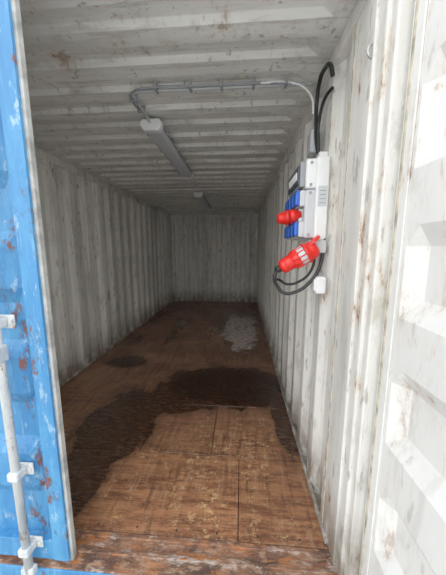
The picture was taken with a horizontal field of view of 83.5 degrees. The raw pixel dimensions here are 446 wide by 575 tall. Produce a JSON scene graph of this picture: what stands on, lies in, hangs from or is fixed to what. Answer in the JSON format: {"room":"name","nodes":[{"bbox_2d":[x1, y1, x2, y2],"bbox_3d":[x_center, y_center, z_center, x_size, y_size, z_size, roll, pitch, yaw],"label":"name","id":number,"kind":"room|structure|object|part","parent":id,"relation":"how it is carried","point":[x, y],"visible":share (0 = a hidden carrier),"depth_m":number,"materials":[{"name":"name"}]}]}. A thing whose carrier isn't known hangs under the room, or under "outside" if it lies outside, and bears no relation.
{"room":"shipping container interior","nodes":[
{"label":"shipping container interior","id":0,"kind":"room"},
{"bbox_2d":[36,157,172,383],"bbox_3d":[-1.638,-0.357,4.146,0.041,2.360,5.750,1,9,4],"label":"wall","id":1,"kind":"structure","parent":0,"point":[109,254],"depth_m":3.33,"materials":[{"name":"white metal"}]},
{"bbox_2d":[35,146,170,216],"bbox_3d":[-1.643,-1.508,3.923,0.056,0.074,5.850,1,9,4],"label":"trim","id":2,"kind":"structure","parent":1,"relation":"attached to","point":[39,153],"depth_m":3.09,"materials":[{"name":"white paint"}]},
{"bbox_2d":[59,300,173,386],"bbox_3d":[-1.616,0.803,4.277,0.016,0.028,5.830,1,9,4],"label":"trim","id":3,"kind":"structure","parent":1,"relation":"attached to","point":[128,334],"depth_m":3.50,"materials":[{"name":"white paint"}]},
{"bbox_2d":[0,529,337,574],"bbox_3d":[-0.662,1.350,1.256,2.470,0.169,0.215,1,9,4],"label":"door sill","id":4,"kind":"structure","parent":1,"relation":"attached to","point":[98,552],"depth_m":1.18,"materials":[{"name":"metal"}]},
{"bbox_2d":[19,0,356,214],"bbox_3d":[-0.448,-1.549,3.841,2.430,0.029,5.930,1,9,4],"label":"ceiling","id":5,"kind":"structure","parent":0,"point":[85,59],"depth_m":1.48,"materials":[{"name":"paint"}]},
{"bbox_2d":[140,118,193,179],"bbox_3d":[-0.469,-1.265,2.394,0.160,0.106,1.270,1,9,4],"label":"strip light","id":6,"kind":"object","parent":5,"relation":"attached to","point":[156,130],"visible":1,"depth_m":2.06,"materials":[{"name":"grey plastic"}]},
{"bbox_2d":[148,130,191,177],"bbox_3d":[-0.469,-1.237,2.398,0.129,0.034,1.220,1,9,4],"label":"diffuser","id":7,"kind":"object","parent":6,"relation":"attached to","point":[161,138],"depth_m":2.20,"materials":[{"name":"white plastic"}]},
{"bbox_2d":[193,192,211,209],"bbox_3d":[-0.356,-1.600,4.637,0.160,0.106,1.270,1,9,4],"label":"strip light","id":8,"kind":"object","parent":5,"relation":"attached to","point":[199,195],"visible":1,"depth_m":4.35,"materials":[{"name":"grey plastic"}]},
{"bbox_2d":[197,197,210,208],"bbox_3d":[-0.356,-1.572,4.641,0.129,0.034,1.220,1,9,4],"label":"diffuser","id":9,"kind":"object","parent":8,"relation":"attached to","point":[202,200],"depth_m":4.56,"materials":[{"name":"white plastic"}]},
{"bbox_2d":[129,75,313,192],"bbox_3d":[0.053,-1.268,2.703,1.116,0.188,2.628,1,9,4],"label":"cable conduit","id":10,"kind":"object","parent":5,"relation":"attached to","point":[133,97],"visible":0.94,"depth_m":1.42,"materials":[{"name":"grey plastic"}]},
{"bbox_2d":[60,301,327,549],"bbox_3d":[-0.449,0.855,4.190,2.350,0.051,5.850,1,9,4],"label":"floor","id":11,"kind":"structure","parent":0,"point":[182,428],"depth_m":1.94,"materials":[{"name":"brown wood"}]},
{"bbox_2d":[171,217,257,301],"bbox_3d":[-0.238,-0.771,6.921,2.350,2.360,0.048,1,9,4],"label":"wall","id":12,"kind":"structure","parent":0,"point":[215,258],"depth_m":6.91,"materials":[{"name":"white metal"}]},
{"bbox_2d":[171,214,257,217],"bbox_3d":[-0.238,-1.929,6.746,2.330,0.072,0.056,1,9,4],"label":"trim","id":13,"kind":"structure","parent":12,"relation":"attached to","point":[213,215],"depth_m":6.71,"materials":[{"name":"white paint"}]},
{"bbox_2d":[256,27,354,519],"bbox_3d":[0.747,-0.331,3.977,0.041,2.360,5.750,1,9,4],"label":"wall","id":14,"kind":"structure","parent":0,"point":[299,327],"depth_m":1.66,"materials":[{"name":"white metal"}]},
{"bbox_2d":[256,302,327,545],"bbox_3d":[0.720,0.827,4.111,0.016,0.028,5.830,1,9,4],"label":"trim","id":15,"kind":"structure","parent":14,"relation":"attached to","point":[282,391],"depth_m":1.72,"materials":[{"name":"white paint"}]},
{"bbox_2d":[273,61,334,294],"bbox_3d":[0.411,-0.544,1.402,0.268,1.147,0.415,1,9,4],"label":"electrical distribution box","id":16,"kind":"object","parent":14,"relation":"attached to","point":[307,205],"visible":1,"depth_m":1.29,"materials":[{"name":"white plastic"}]},
{"bbox_3d":[0.389,-0.106,1.375,0.231,0.199,0.063,0,9,-3],"label":"supply cord","id":17,"kind":"part","parent":16,"relation":"part of","materials":[{"name":"black rubber"}]},
{"bbox_3d":[0.401,-0.107,1.328,0.268,0.304,0.049,1,9,4],"label":"supply cord","id":18,"kind":"part","parent":16,"relation":"part of","materials":[{"name":"red plastic"}]},
{"bbox_2d":[300,235,325,262],"bbox_3d":[0.468,-0.203,1.317,0.132,0.145,0.155,1,9,4],"label":"socket","id":19,"kind":"object","parent":16,"relation":"attached to","point":[315,245],"depth_m":1.27,"materials":[{"name":"red plastic"}]},
{"bbox_2d":[306,128,315,157],"bbox_3d":[0.531,-0.864,1.485,0.046,0.150,0.100,1,9,4],"label":"junction box","id":20,"kind":"object","parent":14,"relation":"attached to","point":[311,152],"visible":0.81,"depth_m":1.45,"materials":[{"name":"grey plastic"}]},
{"bbox_2d":[258,0,367,215],"bbox_3d":[0.745,-1.483,3.754,0.056,0.074,5.850,1,9,4],"label":"trim","id":21,"kind":"structure","parent":14,"relation":"attached to","point":[342,50],"depth_m":1.21,"materials":[{"name":"white paint"}]},
{"bbox_2d":[311,272,325,293],"bbox_3d":[0.505,-0.026,1.325,0.059,0.110,0.085,1,9,4],"label":"outlet","id":22,"kind":"object","parent":14,"relation":"attached to","point":[318,286],"visible":0.84,"depth_m":1.29,"materials":[{"name":"white plastic"}]},
{"bbox_2d":[322,0,414,574],"bbox_3d":[0.571,0.179,1.025,0.123,2.553,0.257,1,9,4],"label":"post","id":23,"kind":"object","parent":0,"point":[379,84],"visible":0.71,"depth_m":0.94,"materials":[{"name":"metal"}]},
{"bbox_2d":[367,42,373,59],"bbox_3d":[0.504,-0.807,0.853,0.028,0.053,0.009,-1,9,-9],"label":"ring","id":24,"kind":"object","parent":23,"relation":"attached to","point":[371,43],"visible":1,"depth_m":0.85,"materials":[{"name":"metal"}]},
{"bbox_2d":[359,0,428,574],"bbox_3d":[0.543,0.215,0.304,0.050,2.325,1.150,1,9,4],"label":"seal","id":25,"kind":"object","parent":23,"relation":"attached to","point":[423,4],"visible":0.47,"depth_m":0.80,"materials":[{"name":"rubber"}]},
{"bbox_2d":[360,0,418,574],"bbox_3d":[0.535,0.216,0.304,0.042,2.351,1.172,1,9,4],"label":"gasket","id":26,"kind":"object","parent":25,"relation":"attached to","point":[417,1],"visible":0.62,"depth_m":0.82,"materials":[{"name":"rubber"}]},
{"bbox_2d":[369,0,445,574],"bbox_3d":[0.544,0.214,0.311,0.039,2.127,1.027,1,9,4],"label":"door","id":27,"kind":"structure","parent":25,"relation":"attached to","point":[409,538],"depth_m":0.71,"materials":[{"name":"paint"}]},
{"bbox_3d":[-1.890,0.153,1.199,0.123,2.553,0.257,1,9,4],"label":"post","id":28,"kind":"object","parent":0,"visible":0},
{"bbox_2d":[0,0,70,560],"bbox_3d":[-1.280,0.104,1.046,1.150,2.325,0.050,1,9,4],"label":"frame","id":29,"kind":"object","parent":28,"relation":"attached to","point":[56,546],"visible":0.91,"depth_m":0.97,"materials":[{"name":"paint"}]},
{"bbox_2d":[0,314,43,574],"bbox_3d":[-1.292,0.112,0.990,0.935,2.385,0.069,1,9,4],"label":"bars","id":30,"kind":"object","parent":29,"relation":"attached to","point":[18,469],"visible":1,"depth_m":1.04,"materials":[{"name":"paint"}]},
{"bbox_2d":[0,106,50,530],"bbox_3d":[-1.288,0.104,1.046,1.027,2.127,0.039,1,9,4],"label":"panel","id":31,"kind":"object","parent":29,"relation":"attached to","point":[19,367],"visible":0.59,"depth_m":1.05,"materials":[{"name":"paint"}]},
{"bbox_2d":[11,0,76,559],"bbox_3d":[-1.279,0.104,1.054,1.172,2.351,0.042,1,9,4],"label":"gasket","id":32,"kind":"object","parent":29,"relation":"attached to","point":[15,4],"visible":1,"depth_m":0.96,"materials":[{"name":"rubber"}]},
{"label":"outside","id":33,"kind":"structure","parent":0,"visible":0},
{"label":"ground","id":34,"kind":"structure","parent":33,"visible":0},
{"bbox_2d":[171,224,173,299],"bbox_3d":[-1.439,-0.716,7.007,0.064,2.555,0.090,1,9,4],"label":"post","id":35,"kind":"object","parent":34,"relation":"on","point":[171,224],"visible":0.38,"depth_m":6.97,"materials":[{"name":"white metal"}]}
]}

